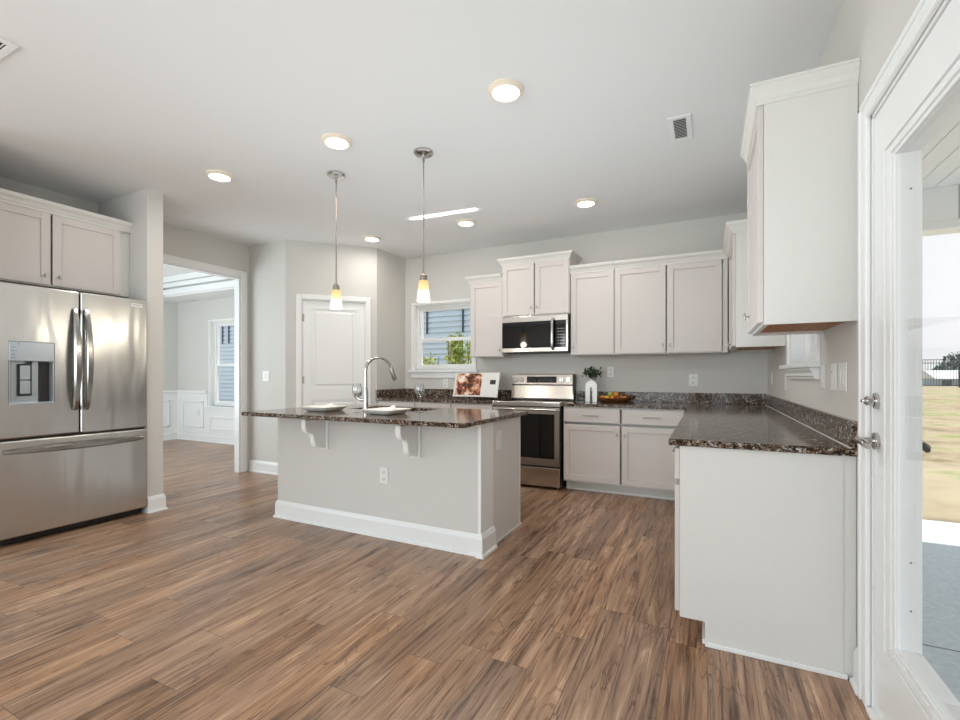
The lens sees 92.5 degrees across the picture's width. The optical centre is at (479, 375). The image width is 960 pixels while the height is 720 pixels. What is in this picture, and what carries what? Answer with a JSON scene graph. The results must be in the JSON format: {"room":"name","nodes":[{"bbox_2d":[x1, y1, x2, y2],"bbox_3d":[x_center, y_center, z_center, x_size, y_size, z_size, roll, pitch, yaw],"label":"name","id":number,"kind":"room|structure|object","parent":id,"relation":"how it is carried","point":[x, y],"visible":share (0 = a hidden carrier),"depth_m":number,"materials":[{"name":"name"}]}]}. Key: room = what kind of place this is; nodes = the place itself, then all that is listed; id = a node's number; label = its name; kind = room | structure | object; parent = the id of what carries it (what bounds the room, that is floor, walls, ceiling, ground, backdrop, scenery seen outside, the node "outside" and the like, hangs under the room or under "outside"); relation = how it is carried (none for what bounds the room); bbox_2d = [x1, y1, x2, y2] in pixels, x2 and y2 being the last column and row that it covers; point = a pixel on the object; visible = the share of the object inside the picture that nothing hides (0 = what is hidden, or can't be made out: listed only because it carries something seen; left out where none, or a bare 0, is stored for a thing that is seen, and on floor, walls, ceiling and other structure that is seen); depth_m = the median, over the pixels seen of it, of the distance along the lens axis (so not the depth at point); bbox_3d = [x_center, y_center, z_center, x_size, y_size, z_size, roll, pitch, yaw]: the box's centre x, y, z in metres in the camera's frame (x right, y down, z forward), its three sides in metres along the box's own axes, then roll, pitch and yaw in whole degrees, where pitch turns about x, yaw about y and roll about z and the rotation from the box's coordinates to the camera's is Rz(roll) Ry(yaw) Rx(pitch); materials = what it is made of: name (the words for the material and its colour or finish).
{"room":"kitchen","nodes":[
{"label":"kitchen","id":0,"kind":"room"},
{"bbox_2d":[0,176,248,470],"bbox_3d":[-3.555,-0.218,4.630,0.085,2.836,2.935,0,0,26],"label":"wall","id":1,"kind":"structure","parent":0,"point":[181,242],"depth_m":5.17,"materials":[{"name":"beige paint"}]},
{"bbox_2d":[0,188,133,297],"bbox_3d":[-3.600,-1.034,3.757,0.606,0.657,1.066,0,0,26],"label":"upper cabinet","id":2,"kind":"object","parent":1,"relation":"attached to","point":[44,243],"visible":0.98,"depth_m":3.68,"materials":[{"name":"paint"}]},
{"bbox_2d":[163,253,246,472],"bbox_3d":[-3.286,-0.052,5.167,0.120,2.505,1.415,0,0,26],"label":"trim","id":3,"kind":"structure","parent":1,"relation":"attached to","point":[240,284],"depth_m":5.70,"materials":[{"name":"white paint"}]},
{"bbox_2d":[98,188,162,512],"bbox_3d":[-3.241,-0.218,4.250,0.815,2.836,0.132,0,0,26],"label":"wall","id":4,"kind":"structure","parent":0,"point":[143,208],"depth_m":4.08,"materials":[{"name":"beige paint"}]},
{"bbox_2d":[147,493,167,513],"bbox_3d":[-3.222,1.129,4.256,0.843,0.142,0.160,0,0,26],"label":"baseboard","id":5,"kind":"structure","parent":4,"relation":"attached to","point":[155,503],"depth_m":4.06,"materials":[{"name":"white paint"}]},
{"bbox_2d":[163,301,177,389],"bbox_3d":[-6.638,-0.350,7.079,0.085,3.100,3.780,0,0,26],"label":"wall","id":6,"kind":"structure","parent":0,"point":[170,310],"depth_m":8.63,"materials":[{"name":"beige paint"}]},
{"bbox_2d":[163,265,233,302],"bbox_3d":[-4.913,-1.590,6.223,3.765,0.420,3.780,0,0,26],"label":"ceiling","id":7,"kind":"structure","parent":0,"point":[167,271],"depth_m":7.80,"materials":[{"name":"white paint"}]},
{"bbox_2d":[163,272,233,295],"bbox_3d":[-4.925,-1.548,6.200,2.865,0.295,2.830,0,0,26],"label":"trim","id":8,"kind":"structure","parent":7,"relation":"attached to","point":[190,279],"depth_m":7.59,"materials":[{"name":"white paint"}]},
{"bbox_2d":[249,240,404,462],"bbox_3d":[-1.925,-0.218,5.959,1.976,2.836,0.547,0,0,-19],"label":"wall","id":9,"kind":"structure","parent":0,"point":[279,271],"depth_m":5.71,"materials":[{"name":"beige paint"}]},
{"bbox_2d":[248,460,277,474],"bbox_3d":[-2.583,1.129,5.638,0.720,0.142,0.091,0,0,20],"label":"baseboard","id":10,"kind":"structure","parent":9,"relation":"attached to","point":[265,467],"depth_m":5.67,"materials":[{"name":"white paint"}]},
{"bbox_2d":[263,371,268,380],"bbox_3d":[-2.643,0.003,5.671,0.115,0.125,0.010,0,0,26],"label":"light switch","id":11,"kind":"object","parent":9,"relation":"attached to","point":[265,373],"visible":1,"depth_m":5.67,"materials":[{"name":"white plastic"}]},
{"bbox_2d":[296,294,370,407],"bbox_3d":[-1.823,0.102,5.747,0.885,2.195,0.157,0,0,-20],"label":"door","id":12,"kind":"structure","parent":9,"relation":"in","point":[333,347],"depth_m":5.73,"materials":[{"name":"white paint"}]},
{"bbox_2d":[0,0,841,258],"bbox_3d":[-1.807,-1.686,1.539,5.935,0.100,9.750,0,0,26],"label":"ceiling","id":13,"kind":"structure","parent":0,"point":[101,101],"depth_m":2.78,"materials":[{"name":"white paint"}]},
{"bbox_2d":[0,37,18,59],"bbox_3d":[-2.511,-1.630,2.208,0.339,0.010,0.324,0,0,26],"label":"ceiling vent","id":14,"kind":"object","parent":13,"relation":"in","point":[6,47],"visible":1,"depth_m":2.28,"materials":[{"name":"white metal"}]},
{"bbox_2d":[205,169,233,181],"bbox_3d":[-2.122,-1.624,3.744,0.208,0.024,0.208,0,0,26],"label":"recessed light","id":15,"kind":"object","parent":13,"relation":"in","point":[217,175],"visible":1,"depth_m":3.71,"materials":[{"name":"white plastic"}]},
{"bbox_2d":[327,170,344,309],"bbox_3d":[-1.166,-1.089,3.724,0.144,1.091,0.144,0,0,26],"label":"pendant lamp","id":16,"kind":"object","parent":13,"relation":"hanging from","point":[336,302],"visible":1,"depth_m":3.70,"materials":[{"name":"silver metal"}]},
{"bbox_2d":[333,283,339,289],"bbox_3d":[-1.166,-0.718,3.724,0.056,0.067,0.056,0,0,26],"label":"socket","id":17,"kind":"object","parent":16,"relation":"attached to","point":[335,287],"depth_m":3.70,"materials":[{"name":"silver metal"}]},
{"bbox_2d":[321,133,351,149],"bbox_3d":[-0.995,-1.624,3.196,0.208,0.024,0.208,0,0,26],"label":"recessed light","id":18,"kind":"object","parent":13,"relation":"in","point":[337,141],"visible":1,"depth_m":3.17,"materials":[{"name":"white plastic"}]},
{"bbox_2d":[363,235,380,241],"bbox_3d":[-1.282,-1.624,5.454,0.208,0.024,0.208,0,0,26],"label":"recessed light","id":19,"kind":"object","parent":13,"relation":"in","point":[370,238],"visible":1,"depth_m":5.41,"materials":[{"name":"white plastic"}]},
{"bbox_2d":[414,147,432,301],"bbox_3d":[-0.412,-1.089,3.353,0.144,1.091,0.144,0,0,26],"label":"pendant lamp","id":20,"kind":"object","parent":13,"relation":"hanging from","point":[424,153],"visible":1,"depth_m":3.33,"materials":[{"name":"silver metal"}]},
{"bbox_2d":[420,273,426,279],"bbox_3d":[-0.412,-0.718,3.353,0.056,0.067,0.056,0,0,26],"label":"socket","id":21,"kind":"object","parent":20,"relation":"attached to","point":[423,276],"depth_m":3.33,"materials":[{"name":"silver metal"}]},
{"bbox_2d":[456,219,475,226],"bbox_3d":[-0.149,-1.624,4.888,0.208,0.024,0.208,0,0,26],"label":"recessed light","id":22,"kind":"object","parent":13,"relation":"in","point":[461,222],"visible":1,"depth_m":4.85,"materials":[{"name":"white plastic"}]},
{"bbox_2d":[488,78,523,102],"bbox_3d":[0.148,-1.624,2.628,0.208,0.024,0.208,0,0,26],"label":"recessed light","id":23,"kind":"object","parent":13,"relation":"in","point":[504,90],"visible":1,"depth_m":2.60,"materials":[{"name":"white plastic"}]},
{"bbox_2d":[575,198,596,207],"bbox_3d":[0.996,-1.624,4.325,0.208,0.024,0.208,0,0,26],"label":"recessed light","id":24,"kind":"object","parent":13,"relation":"in","point":[584,202],"visible":1,"depth_m":4.29,"materials":[{"name":"white plastic"}]},
{"bbox_2d":[667,113,692,142],"bbox_3d":[1.322,-1.630,3.031,0.138,0.010,0.325,0,0,26],"label":"ceiling vent","id":25,"kind":"object","parent":13,"relation":"in","point":[680,127],"visible":1,"depth_m":3.02,"materials":[{"name":"white metal"}]},
{"bbox_2d":[0,439,869,719],"bbox_3d":[-3.627,1.230,2.392,9.775,0.060,9.660,0,0,26],"label":"floor","id":26,"kind":"structure","parent":0,"point":[209,605],"depth_m":2.18,"materials":[{"name":"brown wood"}]},
{"bbox_2d":[0,281,146,546],"bbox_3d":[-3.430,0.274,3.732,0.877,1.852,0.947,0,0,26],"label":"refrigerator","id":27,"kind":"object","parent":26,"relation":"on","point":[73,364],"visible":1,"depth_m":3.49,"materials":[{"name":"silver metal"}]},
{"bbox_2d":[377,401,415,406],"bbox_3d":[-0.927,0.759,6.016,0.580,0.882,0.662,0,0,26],"label":"base cabinet","id":28,"kind":"object","parent":26,"relation":"on","point":[380,403],"visible":0.06,"depth_m":5.75,"materials":[{"name":"paint"}]},
{"bbox_2d":[375,388,511,403],"bbox_3d":[-0.459,0.247,5.789,1.637,0.138,0.654,0,0,26],"label":"countertop","id":29,"kind":"structure","parent":28,"relation":"on","point":[430,395],"depth_m":5.92,"materials":[{"name":"stone"}]},
{"bbox_2d":[468,397,490,399],"bbox_3d":[0.013,0.182,5.639,0.280,0.207,0.192,0,0,26],"label":"book stand","id":30,"kind":"object","parent":29,"relation":"on","point":[468,397],"visible":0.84,"depth_m":5.59,"materials":[{"name":"black plastic"}]},
{"bbox_2d":[453,373,499,397],"bbox_3d":[-0.029,0.108,5.629,0.651,0.293,0.172,0,0,33],"label":"cookbook","id":31,"kind":"object","parent":30,"relation":"on","point":[466,384],"visible":1,"depth_m":5.65,"materials":[{"name":"paper"}]},
{"bbox_2d":[454,373,482,394],"bbox_3d":[-0.142,0.104,5.696,0.349,0.267,0.082,0,0,22],"label":"food picture","id":32,"kind":"object","parent":31,"relation":"attached to","point":[465,383],"depth_m":5.70},
{"bbox_2d":[273,416,521,558],"bbox_3d":[-0.741,0.758,3.713,1.998,0.883,0.957,0,0,26],"label":"kitchen island","id":33,"kind":"object","parent":26,"relation":"on","point":[447,489],"visible":0.78,"depth_m":3.39,"materials":[{"name":"beige paint"}]},
{"bbox_2d":[380,467,387,483],"bbox_3d":[-0.714,0.740,3.410,0.075,0.118,0.009,0,0,26],"label":"wall outlet","id":34,"kind":"object","parent":33,"relation":"attached to","point":[383,471],"visible":1,"depth_m":3.41,"materials":[{"name":"white plastic"}]},
{"bbox_2d":[241,404,528,427],"bbox_3d":[-0.749,0.301,3.699,2.006,0.030,1.110,0,0,26],"label":"island countertop","id":35,"kind":"structure","parent":33,"relation":"on","point":[431,416],"depth_m":3.32,"materials":[{"name":"stone"}]},
{"bbox_2d":[301,405,346,411],"bbox_3d":[-1.272,0.267,3.757,0.284,0.037,0.284,0,0,24],"label":"dinner plate","id":36,"kind":"object","parent":35,"relation":"on","point":[318,408],"visible":0.98,"depth_m":3.67,"materials":[{"name":"white ceramic"}]},
{"bbox_2d":[322,403,333,407],"bbox_3d":[-1.245,0.247,3.766,0.158,0.055,0.100,0,0,24],"label":"napkin","id":37,"kind":"object","parent":36,"relation":"on","point":[330,404],"visible":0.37,"depth_m":3.75,"materials":[{"name":"white fabric"}]},
{"bbox_2d":[354,356,396,408],"bbox_3d":[-0.879,0.059,3.874,0.363,0.454,0.098,0,0,-19],"label":"kitchen faucet","id":38,"kind":"object","parent":35,"relation":"on","point":[364,399],"visible":0.94,"depth_m":3.82,"materials":[{"name":"silver metal"}]},
{"bbox_2d":[363,387,368,408],"bbox_3d":[-0.953,0.191,3.828,0.060,0.190,0.060,0,0,26],"label":"faucet","id":39,"kind":"object","parent":38,"relation":"on","point":[365,390],"depth_m":3.81,"materials":[{"name":"silver metal"}]},
{"bbox_2d":[361,407,411,414],"bbox_3d":[-0.704,0.267,3.453,0.284,0.037,0.284,0,0,29],"label":"dinner plate","id":40,"kind":"object","parent":35,"relation":"on","point":[377,411],"visible":0.98,"depth_m":3.37,"materials":[{"name":"white ceramic"}]},
{"bbox_2d":[385,405,396,410],"bbox_3d":[-0.676,0.247,3.461,0.158,0.055,0.100,0,0,29],"label":"napkin","id":41,"kind":"object","parent":40,"relation":"on","point":[393,407],"visible":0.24,"depth_m":3.45,"materials":[{"name":"white fabric"}]},
{"bbox_2d":[496,430,500,449],"bbox_3d":[0.136,0.462,3.315,0.006,0.135,0.085,0,0,26],"label":"wall plate","id":42,"kind":"object","parent":33,"relation":"attached to","point":[498,433],"visible":1,"depth_m":3.30,"materials":[{"name":"white plastic"}]},
{"bbox_2d":[415,402,451,407],"bbox_3d":[-0.439,0.759,5.774,0.507,0.882,0.662,0,0,26],"label":"base cabinet","id":43,"kind":"object","parent":26,"relation":"on","point":[417,404],"visible":0.06,"depth_m":5.51,"materials":[{"name":"paint"}]},
{"bbox_2d":[451,403,492,409],"bbox_3d":[0.030,0.759,5.541,0.536,0.882,0.662,0,0,26],"label":"base cabinet","id":44,"kind":"object","parent":26,"relation":"on","point":[453,405],"visible":0.06,"depth_m":5.28,"materials":[{"name":"paint"}]},
{"bbox_2d":[492,374,575,489],"bbox_3d":[0.614,0.589,5.212,0.782,1.222,0.714,0,0,26],"label":"range","id":45,"kind":"object","parent":26,"relation":"on","point":[542,429],"visible":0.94,"depth_m":4.92,"materials":[{"name":"silver metal"}]},
{"bbox_2d":[499,399,568,401],"bbox_3d":[0.608,0.291,5.200,0.770,0.015,0.523,0,0,26],"label":"glass cooktop","id":46,"kind":"object","parent":45,"relation":"in","point":[504,400],"depth_m":5.28,"materials":[{"name":"black glass"}]},
{"bbox_2d":[564,406,685,499],"bbox_3d":[1.521,0.759,4.802,1.160,0.882,0.662,0,0,26],"label":"base cabinet","id":47,"kind":"object","parent":26,"relation":"on","point":[624,451],"visible":0.84,"depth_m":4.55,"materials":[{"name":"paint"}]},
{"bbox_2d":[672,446,855,679],"bbox_3d":[1.351,0.759,2.324,0.692,0.882,0.835,0,0,26],"label":"base cabinet","id":48,"kind":"object","parent":26,"relation":"on","point":[765,541],"visible":0.94,"depth_m":1.94,"materials":[{"name":"paint"}]},
{"bbox_2d":[561,391,857,456],"bbox_3d":[1.303,0.247,3.575,1.892,0.138,3.054,0,0,26],"label":"countertop","id":49,"kind":"structure","parent":48,"relation":"on","point":[758,422],"depth_m":2.64,"materials":[{"name":"stone"}]},
{"bbox_2d":[585,379,597,401],"bbox_3d":[1.232,0.160,5.071,0.128,0.251,0.056,0,0,26],"label":"vase","id":50,"kind":"object","parent":49,"relation":"on","point":[590,384],"visible":0.98,"depth_m":5.05,"materials":[{"name":"white ceramic"}]},
{"bbox_2d":[582,366,601,379],"bbox_3d":[1.236,-0.029,5.061,0.204,0.160,0.182,0,0,26],"label":"greenery","id":51,"kind":"object","parent":50,"relation":"in","point":[591,373],"visible":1,"depth_m":5.04,"materials":[{"name":"green plant"}]},
{"bbox_2d":[597,396,630,401],"bbox_3d":[1.448,0.253,4.975,0.372,0.064,0.200,0,0,26],"label":"fruit bowl","id":52,"kind":"object","parent":49,"relation":"on","point":[598,397],"visible":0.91,"depth_m":4.89,"materials":[{"name":"brown wood"}]},
{"bbox_2d":[178,213,766,406],"bbox_3d":[-1.419,-0.350,6.685,9.785,3.100,0.155,0,0,26],"label":"wall","id":53,"kind":"structure","parent":0,"point":[731,372],"depth_m":5.32,"materials":[{"name":"beige paint"}]},
{"bbox_2d":[163,390,206,392],"bbox_3d":[-4.922,0.295,6.227,3.745,0.050,3.780,0,0,26],"label":"trim","id":54,"kind":"structure","parent":53,"relation":"attached to","point":[164,391],"depth_m":8.55,"materials":[{"name":"white paint"}]},
{"bbox_2d":[163,393,233,436],"bbox_3d":[-4.922,0.695,6.227,3.745,0.750,3.780,0,0,26],"label":"wainscoting","id":55,"kind":"structure","parent":53,"relation":"attached to","point":[179,409],"depth_m":8.51,"materials":[{"name":"white paint"}]},
{"bbox_2d":[163,432,233,444],"bbox_3d":[-4.922,1.129,6.227,3.745,0.142,3.780,0,0,26],"label":"baseboard","id":56,"kind":"structure","parent":53,"relation":"attached to","point":[175,435],"depth_m":8.43,"materials":[{"name":"white paint"}]},
{"bbox_2d":[205,318,233,412],"bbox_3d":[-4.453,-0.181,8.146,1.050,1.658,0.195,0,0,26],"label":"window","id":57,"kind":"structure","parent":53,"relation":"in","point":[214,405],"depth_m":8.32,"materials":[{"name":"white paint"}]},
{"bbox_2d":[408,298,478,377],"bbox_3d":[-0.478,-0.491,6.213,1.080,1.038,0.185,0,0,26],"label":"window","id":58,"kind":"structure","parent":53,"relation":"in","point":[418,370],"depth_m":6.31,"materials":[{"name":"white paint"}]},
{"bbox_2d":[376,388,511,398],"bbox_3d":[-0.457,0.232,5.794,1.637,0.108,0.644,0,0,26],"label":"backsplash","id":59,"kind":"structure","parent":53,"relation":"attached to","point":[383,393],"depth_m":6.15,"materials":[{"name":"stone"}]},
{"bbox_2d":[443,379,447,387],"bbox_3d":[-0.463,0.100,6.152,0.075,0.118,0.009,0,0,26],"label":"wall outlet","id":60,"kind":"object","parent":53,"relation":"attached to","point":[445,381],"visible":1,"depth_m":6.15,"materials":[{"name":"white plastic"}]},
{"bbox_2d":[464,273,512,357],"bbox_3d":[0.111,-0.714,5.658,0.489,0.977,0.382,0,0,26],"label":"upper cabinet","id":61,"kind":"object","parent":53,"relation":"attached to","point":[486,290],"visible":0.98,"depth_m":5.53,"materials":[{"name":"paint"}]},
{"bbox_2d":[496,250,581,317],"bbox_3d":[0.686,-1.026,5.355,0.904,0.674,0.414,0,0,26],"label":"upper cabinet","id":62,"kind":"object","parent":53,"relation":"attached to","point":[536,284],"visible":0.96,"depth_m":5.19,"materials":[{"name":"paint"}]},
{"bbox_2d":[502,314,570,353],"bbox_3d":[0.683,-0.472,5.342,0.790,0.420,0.439,0,0,26],"label":"microwave","id":63,"kind":"object","parent":62,"relation":"attached to","point":[539,334],"visible":0.98,"depth_m":5.19,"materials":[{"name":"silver metal"}]},
{"bbox_2d":[569,261,618,356],"bbox_3d":[1.269,-0.714,5.083,0.474,0.977,0.381,0,0,26],"label":"upper cabinet","id":64,"kind":"object","parent":53,"relation":"attached to","point":[592,284],"visible":0.97,"depth_m":4.96,"materials":[{"name":"paint"}]},
{"bbox_2d":[607,367,613,376],"bbox_3d":[1.476,-0.045,5.190,0.075,0.118,0.009,0,0,26],"label":"wall outlet","id":65,"kind":"object","parent":53,"relation":"attached to","point":[610,370],"visible":1,"depth_m":5.19,"materials":[{"name":"white plastic"}]},
{"bbox_2d":[614,249,727,355],"bbox_3d":[1.954,-0.714,4.743,1.052,0.977,0.381,0,0,26],"label":"upper cabinet","id":66,"kind":"object","parent":53,"relation":"attached to","point":[675,303],"visible":0.99,"depth_m":4.60,"materials":[{"name":"paint"}]},
{"bbox_2d":[689,374,697,385],"bbox_3d":[2.236,0.045,4.813,0.085,0.125,0.009,0,0,26],"label":"wall outlet","id":67,"kind":"object","parent":53,"relation":"attached to","point":[693,378],"visible":1,"depth_m":4.81,"materials":[{"name":"white plastic"}]},
{"bbox_2d":[767,0,943,646],"bbox_3d":[0.751,-0.218,0.191,0.125,2.836,9.610,0,0,26],"label":"wall","id":68,"kind":"structure","parent":0,"point":[869,30],"depth_m":1.90,"materials":[{"name":"beige paint"}]},
{"bbox_2d":[722,219,785,351],"bbox_3d":[2.292,-0.714,3.891,0.401,0.977,0.892,0,0,26],"label":"upper cabinet","id":69,"kind":"object","parent":68,"relation":"attached to","point":[735,246],"visible":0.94,"depth_m":3.59,"materials":[{"name":"paint"}]},
{"bbox_2d":[740,57,859,335],"bbox_3d":[1.444,-0.719,2.143,0.366,1.007,0.669,0,0,26],"label":"upper cabinet","id":70,"kind":"object","parent":68,"relation":"attached to","point":[801,160],"visible":1,"depth_m":1.87,"materials":[{"name":"paint"}]},
{"bbox_2d":[779,334,820,378],"bbox_3d":[2.040,-0.508,2.839,0.200,1.053,1.080,0,0,26],"label":"window","id":71,"kind":"structure","parent":68,"relation":"in","point":[805,348],"depth_m":3.12,"materials":[{"name":"white paint"}]},
{"bbox_2d":[821,365,824,388],"bbox_3d":[1.737,0.005,2.331,0.010,0.118,0.075,0,0,26],"label":"light switch","id":72,"kind":"object","parent":68,"relation":"attached to","point":[822,366],"visible":1,"depth_m":2.31,"materials":[{"name":"white plastic"}]},
{"bbox_2d":[831,363,836,390],"bbox_3d":[1.637,0.005,2.130,0.010,0.125,0.090,0,0,26],"label":"light switch","id":73,"kind":"object","parent":68,"relation":"attached to","point":[833,365],"visible":1,"depth_m":2.10,"materials":[{"name":"white plastic"}]},
{"bbox_2d":[838,362,846,391],"bbox_3d":[1.566,0.005,1.986,0.010,0.125,0.125,0,0,26],"label":"light switch","id":74,"kind":"object","parent":68,"relation":"attached to","point":[842,367],"visible":1,"depth_m":1.96,"materials":[{"name":"white plastic"}]},
{"bbox_2d":[849,647,857,695],"bbox_3d":[0.005,1.129,-1.140,0.028,0.142,6.562,0,0,26],"label":"baseboard","id":75,"kind":"structure","parent":68,"relation":"attached to","point":[853,680],"depth_m":1.77,"materials":[{"name":"white paint"}]},
{"bbox_2d":[853,0,959,719],"bbox_3d":[1.241,0.128,1.220,0.212,2.245,1.092,0,0,26],"label":"door","id":76,"kind":"structure","parent":68,"relation":"in","point":[896,681],"depth_m":1.44,"materials":[{"name":"white paint"}]},
{"bbox_2d":[922,520,959,702],"bbox_3d":[3.475,1.360,0.787,4.475,0.121,6.500,0,0,26],"label":"floor","id":77,"kind":"structure","parent":0,"point":[940,540],"depth_m":2.66,"materials":[{"name":"concrete"}]},
{"bbox_2d":[922,110,959,188],"bbox_3d":[3.433,-1.600,0.563,4.350,0.100,6.060,0,0,26],"label":"ceiling","id":78,"kind":"structure","parent":0,"point":[941,155],"depth_m":3.28,"materials":[{"name":"white wood"}]},
{"bbox_2d":[922,184,959,236],"bbox_3d":[5.006,-1.425,3.254,4.776,0.450,0.220,0,0,26],"label":"beam","id":79,"kind":"structure","parent":78,"relation":"attached to","point":[940,205],"depth_m":3.77,"materials":[{"name":"white paint"}]},
{"label":"outside","id":80,"kind":"structure","parent":0,"visible":0},
{"bbox_2d":[922,386,959,522],"bbox_3d":[93.309,2.050,53.051,200.000,2.700,202.000,0,0,26],"label":"lawn","id":81,"kind":"structure","parent":80,"point":[940,404],"depth_m":7.16,"materials":[{"name":"beige plant"}]},
{"bbox_2d":[219,308,470,401],"bbox_3d":[-2.365,-1.325,13.119,13.500,5.350,3.600,0,0,26],"label":"neighbor house","id":82,"kind":"structure","parent":81,"relation":"on","point":[437,324],"depth_m":10.92,"materials":[{"name":"blue"}]},
{"bbox_2d":[228,326,229,342],"bbox_3d":[-7.754,-1.270,14.182,0.036,0.540,0.043,0,0,26],"label":"shutter","id":83,"kind":"object","parent":82,"relation":"hanging from","point":[228,326],"depth_m":14.16,"materials":[{"name":"plastic"}]},
{"bbox_2d":[426,312,427,333],"bbox_3d":[-1.260,-1.270,10.959,0.036,0.540,0.043,0,0,26],"label":"shutter","id":84,"kind":"object","parent":82,"relation":"hanging from","point":[426,312],"depth_m":10.94,"materials":[{"name":"plastic"}]},
{"bbox_2d":[462,309,463,331],"bbox_3d":[-0.391,-1.270,10.528,0.036,0.540,0.043,0,0,26],"label":"shutter","id":85,"kind":"object","parent":82,"relation":"hanging from","point":[462,309],"depth_m":10.51,"materials":[{"name":"plastic"}]},
{"bbox_2d":[423,351,438,364],"bbox_3d":[-0.858,0.470,7.697,0.520,1.760,0.511,0,0,26],"label":"shrub","id":86,"kind":"object","parent":81,"relation":"on","point":[425,360],"visible":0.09,"depth_m":7.71,"materials":[{"name":"green plant"}]},
{"bbox_2d":[444,332,467,363],"bbox_3d":[-0.407,0.308,7.566,0.439,2.086,0.427,0,0,-28],"label":"shrub","id":87,"kind":"object","parent":81,"relation":"on","point":[457,355],"visible":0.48,"depth_m":7.51,"materials":[{"name":"green plant"}]},
{"bbox_2d":[464,335,471,363],"bbox_3d":[-0.052,0.306,7.305,0.442,2.088,0.471,0,0,-35],"label":"shrub","id":88,"kind":"object","parent":81,"relation":"on","point":[468,357],"visible":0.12,"depth_m":7.25,"materials":[{"name":"green plant"}]},
{"bbox_2d":[923,370,957,384],"bbox_3d":[78.893,1.275,73.043,12.600,4.350,8.600,0,0,26],"label":"house","id":89,"kind":"structure","parent":81,"relation":"on","point":[927,374],"depth_m":73.34,"materials":[{"name":"stone"}]},
{"bbox_2d":[932,363,949,369],"bbox_3d":[88.834,0.442,88.632,3.787,6.032,4.139,0,0,26],"label":"tree","id":90,"kind":"object","parent":81,"relation":"on","point":[943,366],"visible":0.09,"depth_m":88.17,"materials":[{"name":"green plant"}]},
{"bbox_2d":[922,358,959,386],"bbox_3d":[29.164,-0.158,27.949,9.480,1.830,0.080,0,0,26],"label":"metal fence","id":91,"kind":"object","parent":81,"relation":"on","point":[958,359],"visible":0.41,"depth_m":28.12,"materials":[{"name":"black metal"}]},
{"bbox_2d":[942,352,959,369],"bbox_3d":[94.004,-0.790,90.732,4.834,8.496,4.827,0,0,26],"label":"tree","id":92,"kind":"object","parent":81,"relation":"on","point":[957,355],"visible":0.26,"depth_m":90.67,"materials":[{"name":"green plant"}]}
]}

